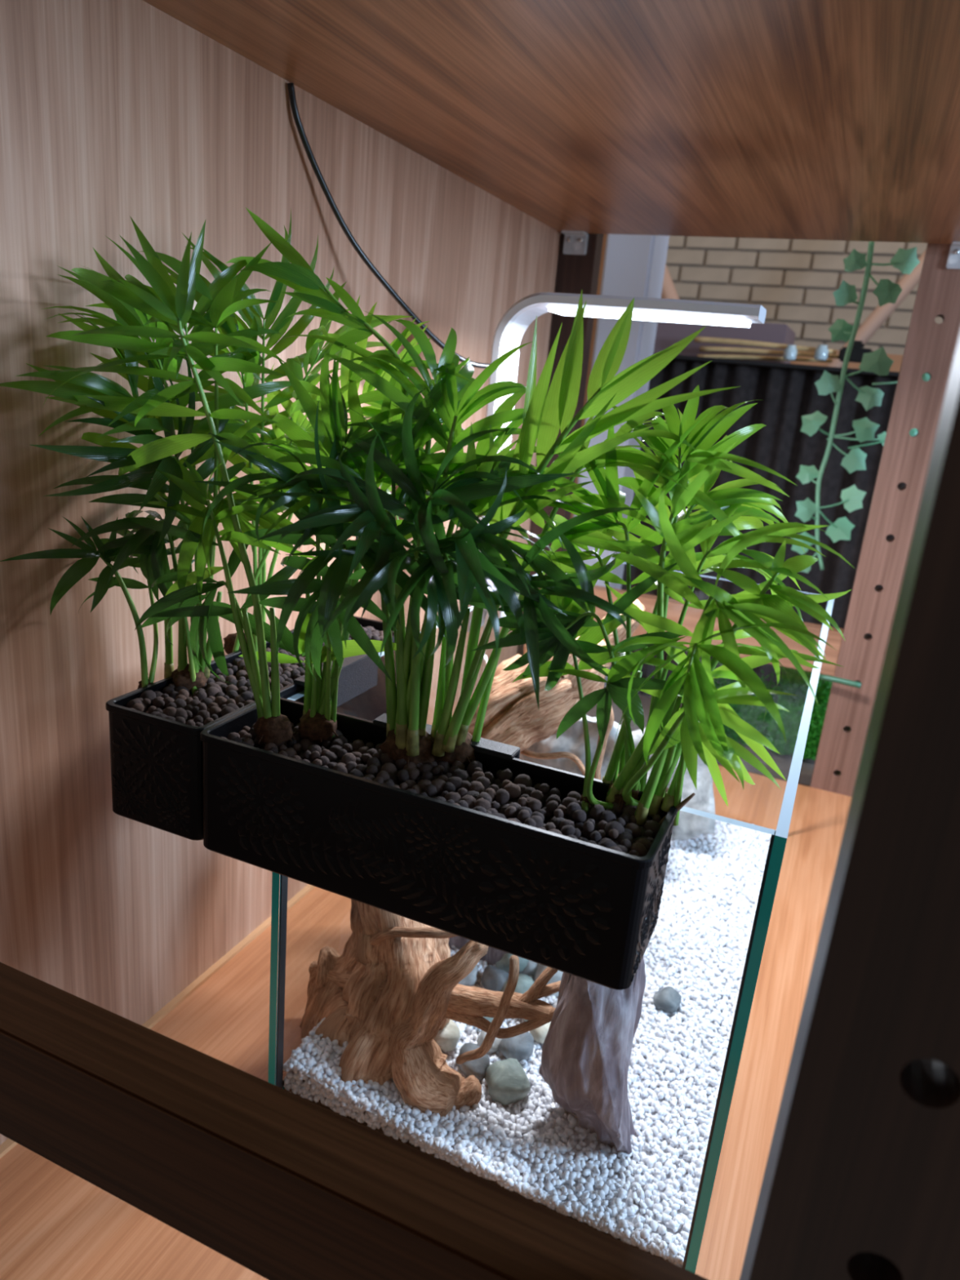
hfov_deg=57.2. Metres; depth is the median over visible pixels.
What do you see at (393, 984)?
driftwood
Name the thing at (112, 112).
wall
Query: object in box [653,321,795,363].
board
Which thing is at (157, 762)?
planter
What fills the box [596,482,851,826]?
palm
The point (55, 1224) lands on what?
shelf
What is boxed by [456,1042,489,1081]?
stone
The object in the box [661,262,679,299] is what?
leaning pole
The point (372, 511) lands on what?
palm
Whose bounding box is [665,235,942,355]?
wall
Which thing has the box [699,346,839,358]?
wooden stick
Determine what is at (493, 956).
rock
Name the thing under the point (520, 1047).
stone
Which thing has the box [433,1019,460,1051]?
stone
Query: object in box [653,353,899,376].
shelf board
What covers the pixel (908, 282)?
leaning pole
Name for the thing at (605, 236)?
panel
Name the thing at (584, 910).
planter
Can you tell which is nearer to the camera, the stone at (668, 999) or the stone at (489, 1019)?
the stone at (489, 1019)
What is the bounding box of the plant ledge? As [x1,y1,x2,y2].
[586,687,816,786]
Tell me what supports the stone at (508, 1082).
on the gravel bed
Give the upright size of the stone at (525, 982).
0.032 m
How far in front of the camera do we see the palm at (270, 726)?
0.54 m
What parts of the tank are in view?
pane, pane, pane, pane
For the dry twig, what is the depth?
0.53 m
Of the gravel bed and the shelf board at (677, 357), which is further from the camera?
the shelf board at (677, 357)
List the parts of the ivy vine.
vine stem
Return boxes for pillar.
[573,234,669,687]
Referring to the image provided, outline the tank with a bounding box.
[267,558,834,1273]
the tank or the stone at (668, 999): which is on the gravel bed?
the stone at (668, 999)
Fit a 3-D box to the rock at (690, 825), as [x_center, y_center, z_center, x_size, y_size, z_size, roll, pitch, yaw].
[0.292,0.178,1.198,0.085,0.193,0.070,12,18,21]
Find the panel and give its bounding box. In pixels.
[570,234,607,518]
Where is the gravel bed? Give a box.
[283,819,776,1267]
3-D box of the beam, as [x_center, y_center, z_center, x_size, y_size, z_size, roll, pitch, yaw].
[1.104,-0.888,2.807,1.400,0.070,0.060,12,18,21]
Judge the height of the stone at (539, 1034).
0.025 m
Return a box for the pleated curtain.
[609,359,906,786]
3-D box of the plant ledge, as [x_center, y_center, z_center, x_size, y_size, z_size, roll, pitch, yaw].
[0.461,0.185,1.666,0.750,0.020,0.220,12,18,21]
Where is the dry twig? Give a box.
[658,792,695,825]
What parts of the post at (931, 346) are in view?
shelf bracket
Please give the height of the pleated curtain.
1.281 m
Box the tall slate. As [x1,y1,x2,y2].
[538,956,645,1154]
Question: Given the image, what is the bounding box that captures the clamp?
[838,340,873,363]
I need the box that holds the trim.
[0,884,315,1158]
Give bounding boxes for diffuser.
[547,305,751,328]
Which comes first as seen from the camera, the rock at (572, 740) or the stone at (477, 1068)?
the stone at (477, 1068)
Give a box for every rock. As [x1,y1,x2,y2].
[448,935,509,973]
[519,715,621,780]
[617,728,677,788]
[671,753,715,840]
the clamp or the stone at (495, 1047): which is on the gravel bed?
the stone at (495, 1047)
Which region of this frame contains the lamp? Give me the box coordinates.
[466,292,766,632]
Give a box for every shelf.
[0,764,851,1279]
[142,0,959,244]
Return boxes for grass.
[766,666,831,760]
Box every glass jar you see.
[782,344,797,359]
[813,344,828,359]
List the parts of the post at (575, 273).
shelf bracket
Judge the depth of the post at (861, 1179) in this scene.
0.27 m
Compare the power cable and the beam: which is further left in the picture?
the power cable
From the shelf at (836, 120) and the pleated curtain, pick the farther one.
the pleated curtain
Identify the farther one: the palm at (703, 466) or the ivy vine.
the ivy vine
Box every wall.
[0,0,560,1145]
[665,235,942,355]
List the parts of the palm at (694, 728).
stem, stem, stem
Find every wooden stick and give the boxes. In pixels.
[693,336,836,354]
[697,354,832,362]
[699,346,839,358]
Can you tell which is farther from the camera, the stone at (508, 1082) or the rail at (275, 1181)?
the stone at (508, 1082)
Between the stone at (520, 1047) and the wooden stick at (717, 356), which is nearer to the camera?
the stone at (520, 1047)
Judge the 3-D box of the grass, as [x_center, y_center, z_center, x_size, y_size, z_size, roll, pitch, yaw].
[0.574,0.115,1.552,0.119,0.179,0.091,12,18,21]
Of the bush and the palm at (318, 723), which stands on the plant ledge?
the bush
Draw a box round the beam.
[790,350,902,372]
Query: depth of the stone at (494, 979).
0.88 m
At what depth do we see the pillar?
1.65 m
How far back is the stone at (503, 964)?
0.91 m
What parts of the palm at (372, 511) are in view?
stem, stem, stem, stem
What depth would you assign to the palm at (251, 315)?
0.66 m
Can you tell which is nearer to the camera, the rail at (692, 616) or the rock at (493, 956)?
the rock at (493, 956)
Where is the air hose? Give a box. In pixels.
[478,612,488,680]
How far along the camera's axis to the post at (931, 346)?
1.32 m
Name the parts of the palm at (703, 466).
stem, stem, stem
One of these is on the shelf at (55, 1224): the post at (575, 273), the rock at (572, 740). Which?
the post at (575, 273)
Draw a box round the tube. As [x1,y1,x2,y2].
[819,674,861,688]
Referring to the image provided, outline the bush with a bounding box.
[712,662,780,746]
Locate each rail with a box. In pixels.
[0,962,708,1279]
[593,585,844,676]
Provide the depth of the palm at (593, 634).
0.53 m
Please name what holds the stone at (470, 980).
on the gravel bed
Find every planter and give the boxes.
[106,615,406,840]
[200,697,677,990]
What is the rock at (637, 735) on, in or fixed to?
in the tank
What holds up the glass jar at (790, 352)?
on the shelf board at (677, 357)
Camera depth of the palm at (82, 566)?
0.62 m
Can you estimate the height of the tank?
0.364 m
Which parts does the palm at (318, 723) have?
stem, stem, stem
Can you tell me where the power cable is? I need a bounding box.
[287,82,489,368]
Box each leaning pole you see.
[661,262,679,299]
[826,250,925,367]
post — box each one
[516,230,604,655]
[739,333,959,1279]
[809,240,959,796]
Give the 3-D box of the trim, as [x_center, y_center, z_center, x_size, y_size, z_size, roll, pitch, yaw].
[-0.168,0.276,1.143,0.007,0.004,1.152,12,18,21]
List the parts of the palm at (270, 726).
stem, stem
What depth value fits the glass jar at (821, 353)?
1.80 m
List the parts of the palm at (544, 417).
stem, stem, stem, stem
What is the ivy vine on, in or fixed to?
hanging from the post at (931, 346)
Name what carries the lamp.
attached to the tank
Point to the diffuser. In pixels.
(739, 316)
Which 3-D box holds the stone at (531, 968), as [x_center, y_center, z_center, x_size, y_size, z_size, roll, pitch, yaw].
[0.056,0.342,0.928,0.032,0.027,0.032,5,17,-1]
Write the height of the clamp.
0.042 m
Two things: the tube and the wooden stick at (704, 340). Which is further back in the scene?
the wooden stick at (704, 340)
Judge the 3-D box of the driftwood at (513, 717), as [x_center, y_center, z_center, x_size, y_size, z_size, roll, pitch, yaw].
[0.046,0.075,0.912,0.249,0.320,0.122,4,17,-5]
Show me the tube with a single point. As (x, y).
(825, 677)
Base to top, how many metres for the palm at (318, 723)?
0.347 m
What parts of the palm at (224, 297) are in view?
stem, stem, stem, stem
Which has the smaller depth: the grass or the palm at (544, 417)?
the palm at (544, 417)
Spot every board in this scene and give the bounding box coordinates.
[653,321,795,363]
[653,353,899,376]
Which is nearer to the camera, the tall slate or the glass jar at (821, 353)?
the tall slate
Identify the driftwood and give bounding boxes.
[299,898,560,1117]
[467,599,645,779]
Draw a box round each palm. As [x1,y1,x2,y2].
[0,216,323,695]
[0,512,194,688]
[43,231,315,747]
[146,209,463,653]
[147,207,488,744]
[234,311,587,767]
[404,290,740,767]
[471,384,854,809]
[505,552,633,813]
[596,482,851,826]
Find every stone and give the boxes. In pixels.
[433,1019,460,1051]
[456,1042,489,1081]
[457,964,478,986]
[476,1030,502,1053]
[480,964,509,991]
[482,1016,493,1022]
[484,1057,530,1105]
[498,1031,533,1062]
[502,973,533,994]
[520,960,538,978]
[529,1021,551,1043]
[653,986,681,1013]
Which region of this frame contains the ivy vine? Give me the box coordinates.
[791,241,929,573]

